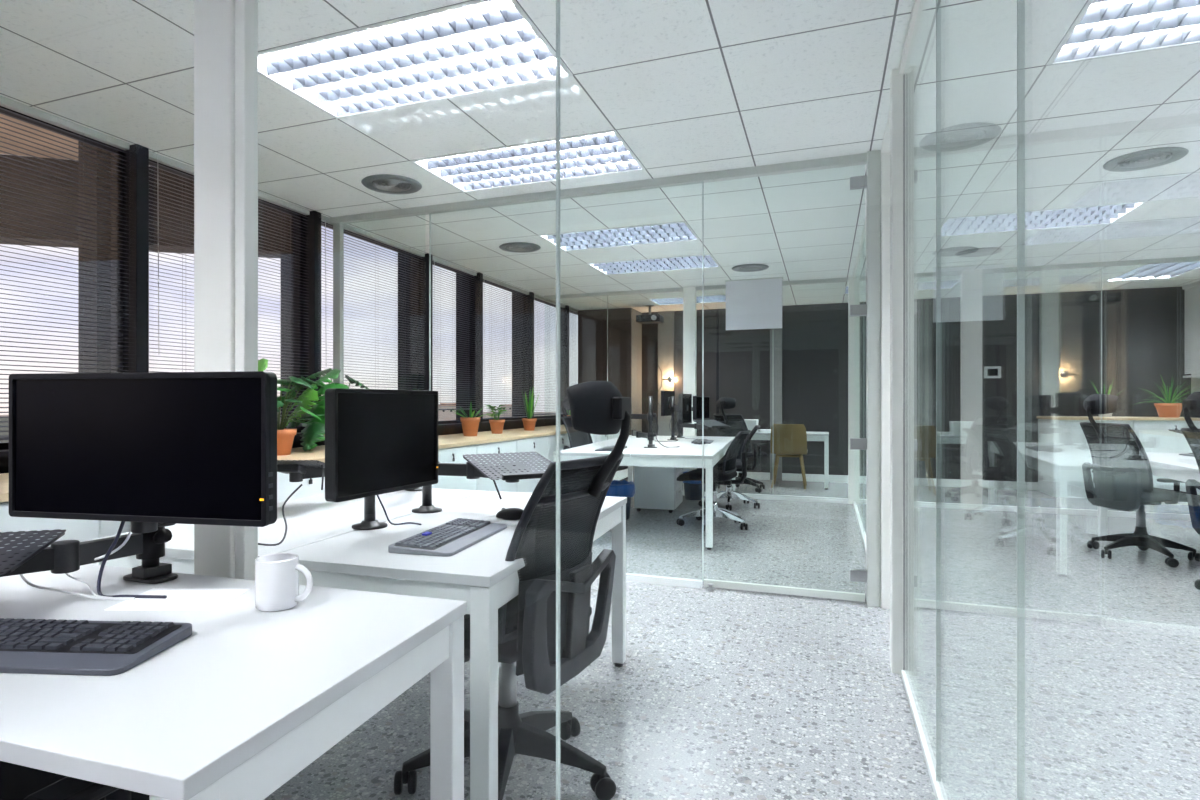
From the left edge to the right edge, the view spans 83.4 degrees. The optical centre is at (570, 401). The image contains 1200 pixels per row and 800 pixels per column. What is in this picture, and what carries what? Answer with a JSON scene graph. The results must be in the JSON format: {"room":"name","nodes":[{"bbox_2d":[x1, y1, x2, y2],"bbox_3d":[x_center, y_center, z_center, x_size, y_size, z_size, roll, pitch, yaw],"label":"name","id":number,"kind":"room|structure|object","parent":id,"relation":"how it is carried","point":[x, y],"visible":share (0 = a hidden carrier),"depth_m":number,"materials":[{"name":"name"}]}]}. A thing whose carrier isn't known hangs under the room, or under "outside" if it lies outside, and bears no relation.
{"room":"open-plan office","nodes":[
{"label":"open-plan office","id":0,"kind":"room"},
{"bbox_2d":[0,417,563,473],"bbox_3d":[-1.947,0.657,4.629,0.240,0.885,12.480,0,0,21],"label":"wall","id":1,"kind":"structure","parent":0,"point":[455,428],"depth_m":6.68,"materials":[{"name":"black"}]},
{"bbox_2d":[0,106,122,449],"bbox_3d":[-2.601,-0.567,2.971,0.050,1.564,1.245,0,0,21],"label":"window","id":2,"kind":"structure","parent":1,"relation":"in","point":[3,445],"depth_m":3.52,"materials":[{"name":"black metal"}]},
{"bbox_2d":[0,96,128,439],"bbox_3d":[-2.523,-0.589,2.942,0.044,1.517,1.211,0,0,21],"label":"blind","id":3,"kind":"object","parent":2,"relation":"attached to","point":[5,102],"visible":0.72,"depth_m":3.19,"materials":[{"name":"silver metal"}]},
{"bbox_2d":[78,141,110,372],"bbox_3d":[-2.618,-0.350,3.804,0.150,3.100,0.220,0,0,21],"label":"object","id":4,"kind":"structure","parent":1,"relation":"attached to","point":[86,260],"depth_m":3.70,"materials":[{"name":"black"}]},
{"bbox_2d":[123,144,148,372],"bbox_3d":[-2.326,-0.554,3.570,0.160,1.589,0.070,0,0,21],"label":"window mullion","id":5,"kind":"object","parent":1,"relation":"on","point":[137,156],"depth_m":3.53,"materials":[{"name":"black metal"}]},
{"bbox_2d":[0,154,290,257],"bbox_3d":[-6.739,-1.400,3.915,9.550,0.560,0.250,0,0,-15],"label":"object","id":6,"kind":"structure","parent":1,"relation":"attached to","point":[9,156],"depth_m":4.67,"materials":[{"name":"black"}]},
{"bbox_2d":[149,159,302,432],"bbox_3d":[-2.137,-0.567,4.199,0.050,1.564,1.240,0,0,21],"label":"window","id":7,"kind":"structure","parent":1,"relation":"in","point":[298,364],"depth_m":4.75,"materials":[{"name":"black metal"}]},
{"bbox_2d":[149,151,309,426],"bbox_3d":[-2.058,-0.589,4.169,0.044,1.517,1.206,0,0,21],"label":"blind","id":8,"kind":"object","parent":7,"relation":"attached to","point":[153,156],"visible":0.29,"depth_m":3.86,"materials":[{"name":"silver metal"}]},
{"bbox_2d":[281,215,294,427],"bbox_3d":[-2.101,-0.350,5.169,0.150,3.100,0.180,0,0,21],"label":"trim","id":9,"kind":"structure","parent":1,"relation":"attached to","point":[288,323],"depth_m":5.08,"materials":[{"name":"black metal"}]},
{"bbox_2d":[303,211,320,428],"bbox_3d":[-1.863,-0.554,4.795,0.160,1.589,0.070,0,0,21],"label":"trim","id":10,"kind":"structure","parent":1,"relation":"on","point":[313,247],"depth_m":4.75,"materials":[{"name":"black metal"}]},
{"bbox_2d":[321,221,418,389],"bbox_3d":[-1.647,-0.567,5.492,0.050,1.564,1.385,0,0,21],"label":"window","id":11,"kind":"structure","parent":1,"relation":"in","point":[415,328],"depth_m":6.11,"materials":[{"name":"black metal"}]},
{"bbox_2d":[321,215,424,399],"bbox_3d":[-1.568,-0.589,5.462,0.044,1.517,1.351,0,0,21],"label":"blind","id":12,"kind":"object","parent":11,"relation":"attached to","point":[325,219],"visible":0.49,"depth_m":5.45,"materials":[{"name":"silver metal"}]},
{"bbox_2d":[398,253,412,389],"bbox_3d":[-1.559,-0.350,6.600,0.150,3.100,0.240,0,0,21],"label":"trim","id":13,"kind":"structure","parent":1,"relation":"attached to","point":[410,339],"depth_m":6.49,"materials":[{"name":"black metal"}]},
{"bbox_2d":[419,253,432,390],"bbox_3d":[-1.347,-0.554,6.156,0.160,1.589,0.070,0,0,21],"label":"trim","id":14,"kind":"structure","parent":1,"relation":"on","point":[425,261],"depth_m":6.11,"materials":[{"name":"black metal"}]},
{"bbox_2d":[433,261,470,423],"bbox_3d":[-1.218,-0.567,6.625,0.050,1.564,0.900,0,0,21],"label":"window","id":15,"kind":"structure","parent":1,"relation":"in","point":[467,411],"depth_m":7.02,"materials":[{"name":"black"}]},
{"bbox_2d":[433,256,476,409],"bbox_3d":[-1.139,-0.633,6.596,0.044,1.427,0.866,0,0,21],"label":"blind","id":16,"kind":"object","parent":15,"relation":"attached to","point":[435,259],"visible":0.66,"depth_m":6.61,"materials":[{"name":"silver metal"}]},
{"bbox_2d":[456,273,465,419],"bbox_3d":[-1.176,-0.350,7.610,0.150,3.100,0.200,0,0,21],"label":"trim","id":17,"kind":"structure","parent":1,"relation":"attached to","point":[461,395],"depth_m":7.52,"materials":[{"name":"black metal"}]},
{"bbox_2d":[471,272,482,422],"bbox_3d":[-1.004,-0.554,7.063,0.160,1.589,0.070,0,0,21],"label":"trim","id":18,"kind":"structure","parent":1,"relation":"on","point":[477,368],"depth_m":7.02,"materials":[{"name":"black metal"}]},
{"bbox_2d":[483,279,523,421],"bbox_3d":[-0.810,-0.567,7.701,0.050,1.564,1.260,0,0,21],"label":"window","id":19,"kind":"structure","parent":1,"relation":"in","point":[521,319],"depth_m":8.26,"materials":[{"name":"black"}]},
{"bbox_2d":[483,275,528,418],"bbox_3d":[-0.732,-0.581,7.671,0.044,1.532,1.226,0,0,21],"label":"blind","id":20,"kind":"object","parent":19,"relation":"attached to","point":[492,280],"visible":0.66,"depth_m":7.63,"materials":[{"name":"silver metal"}]},
{"bbox_2d":[512,292,519,415],"bbox_3d":[-0.663,-0.350,8.966,0.150,3.100,0.220,0,0,21],"label":"trim","id":21,"kind":"structure","parent":1,"relation":"attached to","point":[514,403],"depth_m":8.87,"materials":[{"name":"black metal"}]},
{"bbox_2d":[524,292,533,417],"bbox_3d":[-0.533,-0.554,8.307,0.160,1.589,0.070,0,0,21],"label":"trim","id":22,"kind":"structure","parent":1,"relation":"on","point":[530,302],"depth_m":8.27,"materials":[{"name":"black metal"}]},
{"bbox_2d":[534,298,560,418],"bbox_3d":[-0.359,-0.567,8.893,0.050,1.564,1.150,0,0,21],"label":"window","id":23,"kind":"structure","parent":1,"relation":"in","point":[548,416],"depth_m":9.27,"materials":[{"name":"black"}]},
{"bbox_2d":[534,294,564,414],"bbox_3d":[-0.280,-0.589,8.864,0.044,1.517,1.116,0,0,21],"label":"blind","id":24,"kind":"object","parent":23,"relation":"attached to","point":[535,295],"visible":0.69,"depth_m":8.80,"materials":[{"name":"silver metal"}]},
{"bbox_2d":[561,305,568,416],"bbox_3d":[-0.101,-0.554,9.448,0.160,1.589,0.070,0,0,21],"label":"trim","id":25,"kind":"structure","parent":1,"relation":"on","point":[565,341],"depth_m":9.40,"materials":[{"name":"black metal"}]},
{"bbox_2d":[194,0,559,799],"bbox_3d":[-0.988,-0.124,1.682,3.640,2.449,0.056,0,0,21],"label":"partition frame","id":26,"kind":"structure","parent":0,"point":[225,31],"depth_m":1.59,"materials":[{"name":"white metal"}]},
{"bbox_2d":[328,153,866,587],"bbox_3d":[-0.056,-0.124,4.298,3.650,2.449,0.050,0,0,21],"label":"glass wall","id":27,"kind":"structure","parent":0,"point":[855,159],"depth_m":4.19,"materials":[{"name":"white"}]},
{"bbox_2d":[704,175,866,601],"bbox_3d":[1.222,-0.097,3.784,0.941,2.394,0.102,0,0,21],"label":"door","id":28,"kind":"structure","parent":27,"relation":"in","point":[857,182],"depth_m":3.71,"materials":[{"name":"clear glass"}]},
{"bbox_2d":[0,0,1199,312],"bbox_3d":[1.537,-1.524,3.310,7.650,0.350,12.680,0,0,21],"label":"ceiling","id":29,"kind":"structure","parent":0,"point":[688,86],"depth_m":3.22,"materials":[{"name":"tile"}]},
{"bbox_2d":[361,174,421,193],"bbox_3d":[-1.103,-1.343,4.160,0.364,0.012,0.364,0,0,21],"label":"ceiling vent","id":30,"kind":"object","parent":29,"relation":"in","point":[382,183],"visible":1,"depth_m":4.14,"materials":[{"name":"grey metal"}]},
{"bbox_2d":[258,0,572,118],"bbox_3d":[-0.656,-1.392,2.704,1.200,0.094,0.600,0,0,21],"label":"ceiling light","id":31,"kind":"object","parent":29,"relation":"attached to","point":[475,46],"visible":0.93,"depth_m":2.71,"materials":[{"name":"white paint"}]},
{"bbox_2d":[410,130,644,192],"bbox_3d":[-0.231,-1.392,3.827,1.200,0.094,0.600,0,0,21],"label":"ceiling light","id":32,"kind":"object","parent":29,"relation":"attached to","point":[600,153],"visible":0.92,"depth_m":3.85,"materials":[{"name":"white paint"}]},
{"bbox_2d":[538,221,699,250],"bbox_3d":[0.408,-1.392,5.513,1.200,0.094,0.600,0,0,21],"label":"ceiling light","id":33,"kind":"object","parent":29,"relation":"attached to","point":[675,231],"visible":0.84,"depth_m":5.55,"materials":[{"name":"white paint"}]},
{"bbox_2d":[588,254,720,274],"bbox_3d":[0.833,-1.392,6.635,1.200,0.094,0.600,0,0,21],"label":"ceiling light","id":34,"kind":"object","parent":29,"relation":"attached to","point":[684,262],"visible":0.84,"depth_m":6.68,"materials":[{"name":"white paint"}]},
{"bbox_2d":[648,295,725,304],"bbox_3d":[1.683,-1.392,8.880,1.200,0.094,0.600,0,0,21],"label":"ceiling light","id":35,"kind":"object","parent":29,"relation":"attached to","point":[712,298],"visible":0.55,"depth_m":8.97,"materials":[{"name":"white paint"}]},
{"bbox_2d":[725,277,782,329],"bbox_3d":[2.016,-1.074,7.385,0.610,0.550,0.050,0,0,21],"label":"panel","id":36,"kind":"object","parent":29,"relation":"hanging from","point":[750,303],"visible":1,"depth_m":7.36,"materials":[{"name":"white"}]},
{"bbox_2d":[919,122,1001,151],"bbox_3d":[1.980,-1.343,3.421,0.364,0.012,0.364,0,0,21],"label":"ceiling vent","id":37,"kind":"object","parent":29,"relation":"in","point":[966,135],"visible":0.9,"depth_m":3.40,"materials":[{"name":"silver metal"}]},
{"bbox_2d":[933,201,1147,237],"bbox_3d":[3.425,-1.392,5.009,1.200,0.094,0.600,0,0,21],"label":"ceiling light","id":38,"kind":"object","parent":29,"relation":"attached to","point":[1110,213],"visible":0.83,"depth_m":5.03,"materials":[{"name":"white paint"}]},
{"bbox_2d":[1046,0,1199,65],"bbox_3d":[2.362,-1.392,2.203,1.200,0.094,0.600,0,0,21],"label":"ceiling light","id":39,"kind":"object","parent":29,"relation":"attached to","point":[1103,28],"visible":0.9,"depth_m":2.48,"materials":[{"name":"white paint"}]},
{"bbox_2d":[1103,147,1188,171],"bbox_3d":[3.188,-1.343,3.733,0.364,0.012,0.364,0,0,21],"label":"ceiling vent","id":40,"kind":"object","parent":29,"relation":"in","point":[1154,157],"visible":1,"depth_m":3.71,"materials":[{"name":"silver metal"}]},
{"bbox_2d":[1105,261,1199,281],"bbox_3d":[6.048,-1.392,6.852,0.600,0.094,1.200,0,0,21],"label":"ceiling light","id":41,"kind":"object","parent":29,"relation":"attached to","point":[1163,270],"visible":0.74,"depth_m":7.00,"materials":[{"name":"white paint"}]},
{"bbox_2d":[264,478,1199,799],"bbox_3d":[1.537,1.150,3.310,7.650,0.100,12.680,0,0,21],"label":"floor","id":42,"kind":"structure","parent":0,"point":[723,693],"depth_m":2.71,"materials":[{"name":"grey stone"}]},
{"bbox_2d":[0,502,98,550],"bbox_3d":[-2.228,0.721,2.346,0.632,0.758,0.744,0,0,21],"label":"storage cabinet","id":43,"kind":"object","parent":42,"relation":"on","point":[76,529],"visible":0.02,"depth_m":2.42,"materials":[{"name":"white"}]},
{"bbox_2d":[0,761,149,799],"bbox_3d":[-0.913,0.522,1.013,0.636,1.157,0.692,0,0,21],"label":"office chair","id":44,"kind":"object","parent":42,"relation":"on","point":[17,782],"visible":0.2,"depth_m":1.05,"materials":[{"name":"black"}]},
{"bbox_2d":[99,520,130,537],"bbox_3d":[-1.962,0.721,3.047,0.632,0.758,0.744,0,0,21],"label":"storage cabinet","id":45,"kind":"object","parent":42,"relation":"on","point":[106,528],"visible":0.02,"depth_m":2.63,"materials":[{"name":"white"}]},
{"bbox_2d":[0,564,466,799],"bbox_3d":[-1.023,0.750,1.256,1.500,0.700,0.670,0,0,18],"label":"desk","id":46,"kind":"object","parent":42,"relation":"on","point":[235,709],"visible":0.95,"depth_m":0.99,"materials":[{"name":"grey laminate"}]},
{"bbox_2d":[0,522,177,583],"bbox_3d":[-1.073,0.250,1.301,0.554,0.300,0.340,0,0,-34],"label":"monitor arm","id":47,"kind":"object","parent":46,"relation":"on","point":[147,541],"visible":0.7,"depth_m":1.38,"materials":[{"name":"black metal"}]},
{"bbox_2d":[0,529,65,575],"bbox_3d":[-1.159,0.325,1.246,0.384,0.114,0.379,0,0,21],"label":"tray","id":48,"kind":"object","parent":47,"relation":"on","point":[34,557],"depth_m":1.33,"materials":[{"name":"black metal"}]},
{"bbox_2d":[20,527,134,599],"bbox_3d":[-1.007,0.309,1.377,0.256,0.181,0.071,0,0,-4],"label":"cable","id":49,"kind":"object","parent":47,"relation":"attached to","point":[23,577],"visible":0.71,"depth_m":1.35,"materials":[{"name":"white plastic"}]},
{"bbox_2d":[9,371,276,526],"bbox_3d":[-0.876,0.091,1.379,0.608,0.300,0.060,0,0,11],"label":"monitor","id":50,"kind":"object","parent":47,"relation":"attached to","point":[155,447],"visible":1,"depth_m":1.35,"materials":[{"name":"black plastic"}]},
{"bbox_2d":[97,521,166,598],"bbox_3d":[-0.897,0.311,1.385,0.155,0.183,0.040,0,0,3],"label":"cable","id":51,"kind":"object","parent":50,"relation":"hanging from","point":[112,546],"visible":0.88,"depth_m":1.38,"materials":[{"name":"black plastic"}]},
{"bbox_2d":[0,618,191,675],"bbox_3d":[-0.879,0.388,1.086,0.455,0.023,0.186,0,0,4],"label":"keyboard","id":52,"kind":"object","parent":46,"relation":"on","point":[27,646],"visible":1,"depth_m":1.06,"materials":[{"name":"grey plastic"}]},
{"bbox_2d":[104,588,249,610],"bbox_3d":[-0.789,0.399,1.363,0.210,0.001,0.148,0,0,1],"label":"paper sheet","id":53,"kind":"object","parent":46,"relation":"on","point":[178,599],"visible":1,"depth_m":1.35,"materials":[{"name":"white paper"}]},
{"bbox_2d":[255,553,312,611],"bbox_3d":[-0.561,0.352,1.318,0.104,0.096,0.079,0,0,-23],"label":"mug","id":54,"kind":"object","parent":46,"relation":"on","point":[277,574],"visible":1,"depth_m":1.28,"materials":[{"name":"white ceramic"}]},
{"bbox_2d":[277,472,324,502],"bbox_3d":[-1.696,0.721,3.749,0.632,0.758,0.744,0,0,21],"label":"storage cabinet","id":55,"kind":"object","parent":42,"relation":"on","point":[312,486],"visible":0.08,"depth_m":3.55,"materials":[{"name":"white"}]},
{"bbox_2d":[84,488,626,799],"bbox_3d":[-0.580,0.750,2.379,1.280,0.700,1.355,0,0,18],"label":"desk","id":56,"kind":"object","parent":42,"relation":"on","point":[320,532],"visible":0.46,"depth_m":1.81,"materials":[{"name":"grey laminate"}]},
{"bbox_2d":[277,460,421,490],"bbox_3d":[-0.912,0.275,2.750,0.537,0.250,0.747,0,0,1],"label":"monitor arm","id":57,"kind":"object","parent":56,"relation":"on","point":[297,471],"visible":0.27,"depth_m":2.51,"materials":[{"name":"black metal"}]},
{"bbox_2d":[277,460,324,489],"bbox_3d":[-1.038,0.272,2.512,0.356,0.132,0.344,0,0,21],"label":"tray","id":58,"kind":"object","parent":57,"relation":"on","point":[297,471],"depth_m":2.51,"materials":[{"name":"black metal"}]},
{"bbox_2d":[352,495,387,529],"bbox_3d":[-0.598,0.265,2.104,0.110,0.270,0.240,0,0,-43],"label":"monitor stand","id":59,"kind":"object","parent":56,"relation":"on","point":[369,522],"visible":0.19,"depth_m":2.13,"materials":[{"name":"black metal"}]},
{"bbox_2d":[325,388,437,502],"bbox_3d":[-0.550,0.115,1.993,0.060,0.302,0.468,0,0,24],"label":"monitor","id":60,"kind":"object","parent":59,"relation":"attached to","point":[378,441],"visible":1,"depth_m":1.93,"materials":[{"name":"black plastic"}]},
{"bbox_2d":[388,518,506,556],"bbox_3d":[-0.342,0.387,1.962,0.186,0.026,0.430,0,0,15],"label":"keyboard","id":61,"kind":"object","parent":56,"relation":"on","point":[450,538],"visible":1,"depth_m":1.89,"materials":[{"name":"grey plastic"}]},
{"bbox_2d":[412,452,550,512],"bbox_3d":[-0.274,0.280,2.383,0.582,0.240,0.345,0,0,44],"label":"laptop stand","id":62,"kind":"object","parent":56,"relation":"on","point":[512,470],"visible":0.8,"depth_m":2.35,"materials":[{"name":"black metal"}]},
{"bbox_2d":[463,452,550,499],"bbox_3d":[-0.186,0.252,2.298,0.378,0.136,0.382,0,0,21],"label":"tray","id":63,"kind":"object","parent":62,"relation":"on","point":[512,470],"depth_m":2.30,"materials":[{"name":"black metal"}]},
{"bbox_2d":[432,445,476,489],"bbox_3d":[-1.165,0.721,5.152,0.632,0.758,0.744,0,0,21],"label":"storage cabinet","id":64,"kind":"object","parent":42,"relation":"on","point":[453,454],"visible":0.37,"depth_m":5.08,"materials":[{"name":"white"}]},
{"bbox_2d":[476,440,516,491],"bbox_3d":[-0.900,0.721,5.853,0.632,0.758,0.744,0,0,21],"label":"storage cabinet","id":65,"kind":"object","parent":42,"relation":"on","point":[510,446],"visible":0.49,"depth_m":5.73,"materials":[{"name":"white"}]},
{"bbox_2d":[394,381,630,799],"bbox_3d":[-0.139,0.522,1.957,0.692,1.157,0.636,0,0,29],"label":"office chair","id":66,"kind":"object","parent":42,"relation":"on","point":[527,622],"visible":0.84,"depth_m":1.81,"materials":[{"name":"black fabric"}]},
{"bbox_2d":[517,436,547,492],"bbox_3d":[-0.634,0.721,6.554,0.632,0.758,0.744,0,0,21],"label":"storage cabinet","id":67,"kind":"object","parent":42,"relation":"on","point":[535,444],"visible":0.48,"depth_m":6.40,"materials":[{"name":"white"}]},
{"bbox_2d":[561,396,627,470],"bbox_3d":[0.209,0.522,6.924,0.692,1.157,0.636,0,0,29],"label":"office chair","id":68,"kind":"object","parent":42,"relation":"on","point":[577,438],"visible":0.16,"depth_m":6.97,"materials":[{"name":"black fabric"}]},
{"bbox_2d":[606,480,634,519],"bbox_3d":[0.437,0.926,6.357,0.356,0.347,0.358,0,0,21],"label":"waste bin","id":69,"kind":"object","parent":42,"relation":"on","point":[617,488],"visible":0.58,"depth_m":6.22,"materials":[{"name":"blue plastic"}]},
{"bbox_2d":[553,435,734,549],"bbox_3d":[0.879,0.750,6.524,1.250,0.700,2.850,0,0,17],"label":"desk","id":70,"kind":"object","parent":42,"relation":"on","point":[688,455],"visible":0.57,"depth_m":5.30,"materials":[{"name":"grey laminate"}]},
{"bbox_2d":[631,396,657,447],"bbox_3d":[0.481,0.175,6.155,0.451,0.450,0.770,0,0,-9],"label":"monitor arm","id":71,"kind":"object","parent":70,"relation":"on","point":[650,435],"visible":0.52,"depth_m":5.84,"materials":[{"name":"black metal"}]},
{"bbox_2d":[667,396,687,439],"bbox_3d":[1.122,0.170,6.912,0.107,0.460,0.326,0,0,-29],"label":"monitor arm","id":72,"kind":"object","parent":70,"relation":"on","point":[674,407],"visible":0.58,"depth_m":6.99,"materials":[{"name":"black metal"}]},
{"bbox_2d":[678,394,691,423],"bbox_3d":[1.151,0.070,6.782,0.059,0.300,0.500,0,0,21],"label":"monitor","id":73,"kind":"object","parent":72,"relation":"attached to","point":[684,417],"visible":1,"depth_m":6.67,"materials":[{"name":"black plastic"}]},
{"bbox_2d":[676,407,730,437],"bbox_3d":[1.370,0.200,7.136,0.340,0.400,0.898,0,0,-15],"label":"monitor arm","id":74,"kind":"object","parent":70,"relation":"on","point":[708,424],"visible":0.59,"depth_m":6.96,"materials":[{"name":"black metal"}]},
{"bbox_2d":[693,420,730,433],"bbox_3d":[1.444,0.256,6.863,0.378,0.139,0.381,0,0,21],"label":"tray","id":75,"kind":"object","parent":74,"relation":"on","point":[708,424],"depth_m":6.87,"materials":[{"name":"black metal"}]},
{"bbox_2d":[634,466,682,512],"bbox_3d":[0.917,0.820,6.904,0.426,0.560,0.540,0,0,17],"label":"drawer pedestal","id":76,"kind":"object","parent":42,"relation":"on","point":[655,487],"visible":0.84,"depth_m":6.65,"materials":[{"name":"white metal"}]},
{"bbox_2d":[676,430,750,531],"bbox_3d":[1.260,0.674,5.929,0.650,0.852,0.614,0,0,25],"label":"office chair","id":77,"kind":"object","parent":42,"relation":"on","point":[724,476],"visible":0.83,"depth_m":5.83,"materials":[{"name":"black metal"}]},
{"bbox_2d":[698,425,759,510],"bbox_3d":[1.671,0.674,7.057,0.650,0.852,0.614,0,0,17],"label":"office chair","id":78,"kind":"object","parent":42,"relation":"on","point":[729,494],"visible":0.66,"depth_m":6.99,"materials":[{"name":"black"}]},
{"bbox_2d":[713,397,768,492],"bbox_3d":[2.105,0.522,8.374,0.692,1.157,0.636,0,0,-39],"label":"office chair","id":79,"kind":"object","parent":42,"relation":"on","point":[737,423],"visible":0.54,"depth_m":8.20,"materials":[{"name":"black fabric"}]},
{"bbox_2d":[770,424,807,488],"bbox_3d":[2.832,0.691,8.693,0.444,0.823,0.517,0,0,21],"label":"shell chair","id":80,"kind":"object","parent":42,"relation":"on","point":[786,440],"visible":1,"depth_m":8.51,"materials":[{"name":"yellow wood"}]},
{"bbox_2d":[751,431,828,489],"bbox_3d":[2.736,0.750,8.919,1.300,0.700,0.620,0,0,21],"label":"meeting table","id":81,"kind":"object","parent":42,"relation":"on","point":[811,436],"visible":0.48,"depth_m":8.43,"materials":[{"name":"grey laminate"}]},
{"bbox_2d":[1038,419,1132,497],"bbox_3d":[6.047,0.656,7.921,0.744,0.888,0.632,0,0,21],"label":"storage cabinet","id":82,"kind":"object","parent":42,"relation":"on","point":[1063,448],"visible":0.48,"depth_m":7.74,"materials":[{"name":"white"}]},
{"bbox_2d":[1037,416,1199,420],"bbox_3d":[6.391,0.190,7.784,1.520,0.030,0.635,0,0,21],"label":"countertop","id":83,"kind":"structure","parent":82,"relation":"on","point":[1038,417],"depth_m":7.56,"materials":[{"name":"brown wood"}]},
{"bbox_2d":[1134,376,1198,417],"bbox_3d":[6.752,-0.067,7.545,0.566,0.484,0.662,0,0,-23],"label":"potted plant","id":84,"kind":"object","parent":83,"relation":"on","point":[1167,409],"visible":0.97,"depth_m":7.50,"materials":[{"name":"green plant"}]},
{"bbox_2d":[1080,394,1199,567],"bbox_3d":[4.007,0.522,4.766,0.692,1.157,0.636,0,0,-1],"label":"office chair","id":85,"kind":"object","parent":42,"relation":"on","point":[1122,471],"visible":0.98,"depth_m":4.71,"materials":[{"name":"black"}]},
{"bbox_2d":[1098,452,1199,535],"bbox_3d":[4.577,0.750,3.846,1.700,0.700,2.750,0,0,20],"label":"desk","id":86,"kind":"object","parent":42,"relation":"on","point":[1174,466],"visible":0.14,"depth_m":4.50,"materials":[{"name":"grey laminate"}]},
{"bbox_2d":[1127,420,1199,494],"bbox_3d":[6.748,0.656,7.655,0.744,0.888,0.632,0,0,21],"label":"storage cabinet","id":87,"kind":"object","parent":42,"relation":"on","point":[1155,436],"visible":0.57,"depth_m":7.41,"materials":[{"name":"white"}]},
{"bbox_2d":[1181,392,1199,589],"bbox_3d":[3.727,0.522,3.641,0.692,1.157,0.636,0,0,11],"label":"office chair","id":88,"kind":"object","parent":42,"relation":"on","point":[1190,405],"visible":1,"depth_m":3.83,"materials":[{"name":"black"}]},
{"bbox_2d":[544,256,1199,519],"bbox_3d":[3.340,-0.124,7.183,7.840,2.449,0.100,0,0,21],"label":"glass wall","id":89,"kind":"structure","parent":0,"point":[970,280],"depth_m":6.87,"materials":[{"name":"white"}]},
{"bbox_2d":[642,286,1190,481],"bbox_3d":[3.762,-0.124,9.187,7.650,2.449,0.112,0,0,21],"label":"wall","id":90,"kind":"structure","parent":0,"point":[1143,329],"depth_m":8.67,"materials":[{"name":"black"}]},
{"bbox_2d":[578,308,641,478],"bbox_3d":[0.598,-0.123,10.028,0.815,2.447,0.580,0,0,21],"label":"trim","id":91,"kind":"structure","parent":90,"relation":"attached to","point":[624,333],"depth_m":9.77,"materials":[{"name":"brown wood"}]},
{"bbox_2d":[658,311,673,435],"bbox_3d":[1.427,-0.124,10.008,0.240,2.449,0.030,0,0,21],"label":"trim","id":92,"kind":"structure","parent":90,"relation":"attached to","point":[666,329],"depth_m":10.00,"materials":[{"name":"grey"}]},
{"bbox_2d":[770,328,781,479],"bbox_3d":[2.895,-0.124,9.452,0.160,2.449,0.030,0,0,21],"label":"trim","id":93,"kind":"structure","parent":90,"relation":"attached to","point":[775,334],"depth_m":9.44,"materials":[{"name":"grey"}]},
{"bbox_2d":[736,471,1037,489],"bbox_3d":[4.385,1.050,8.896,6.080,0.100,0.015,0,0,21],"label":"baseboard","id":94,"kind":"structure","parent":90,"relation":"attached to","point":[753,475],"depth_m":8.80,"materials":[{"name":"white paint"}]},
{"bbox_2d":[853,0,1024,799],"bbox_3d":[1.707,-0.124,3.711,0.135,2.449,7.650,0,0,21],"label":"glass wall","id":95,"kind":"structure","parent":0,"point":[885,270],"depth_m":2.71,"materials":[{"name":"white"}]},
{"bbox_2d":[1191,287,1199,393],"bbox_3d":[5.067,-0.124,1.973,0.100,2.449,12.480,0,0,21],"label":"wall","id":96,"kind":"structure","parent":0,"point":[1194,380],"depth_m":7.73,"materials":[{"name":"grey paint"}]},
{"bbox_2d":[1182,281,1199,377],"bbox_3d":[6.876,-0.813,7.020,0.088,1.068,1.720,0,0,21],"label":"blind","id":97,"kind":"object","parent":96,"relation":"attached to","point":[1193,286],"visible":1,"depth_m":7.66,"materials":[{"name":"white plastic"}]},
{"bbox_3d":[-2.493,0.721,1.644,0.632,0.758,0.744,0,0,21],"label":"storage cabinet","id":98,"kind":"object","parent":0,"visible":0},
{"bbox_2d":[0,425,566,502],"bbox_3d":[-1.083,0.325,5.521,0.735,0.030,9.000,0,0,21],"label":"countertop","id":99,"kind":"structure","parent":98,"relation":"on","point":[452,440],"depth_m":5.39,"materials":[{"name":"brown wood"}]},
{"bbox_2d":[258,358,324,455],"bbox_3d":[-1.725,0.029,3.944,0.480,0.562,0.570,0,0,12],"label":"potted plant","id":100,"kind":"object","parent":99,"relation":"on","point":[285,436],"visible":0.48,"depth_m":3.92,"materials":[{"name":"green plant"}]},
{"bbox_2d":[277,368,368,450],"bbox_3d":[-1.600,0.046,4.333,0.546,0.528,0.483,0,0,21],"label":"potted plant","id":101,"kind":"object","parent":99,"relation":"on","point":[313,432],"visible":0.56,"depth_m":4.20,"materials":[{"name":"green plant"}]},
{"bbox_2d":[451,403,489,435],"bbox_3d":[-0.896,0.150,6.067,0.363,0.320,0.241,0,0,-7],"label":"potted plant","id":102,"kind":"object","parent":99,"relation":"on","point":[470,424],"visible":0.98,"depth_m":6.03,"materials":[{"name":"green plant"}]},
{"bbox_2d":[522,388,538,430],"bbox_3d":[-0.444,0.068,7.280,0.176,0.484,0.200,0,0,21],"label":"potted plant","id":103,"kind":"object","parent":99,"relation":"on","point":[529,423],"visible":1,"depth_m":7.25,"materials":[{"name":"green plant"}]},
{"bbox_3d":[-3.082,-0.350,2.578,0.150,3.100,0.200,0,0,21],"label":"trim","id":104,"kind":"structure","parent":0,"visible":0},
{"bbox_2d":[0,114,77,159],"bbox_3d":[-7.291,-1.720,2.772,8.400,0.080,8.020,0,0,21],"label":"trim","id":105,"kind":"structure","parent":104,"relation":"attached to","point":[1,115],"depth_m":4.34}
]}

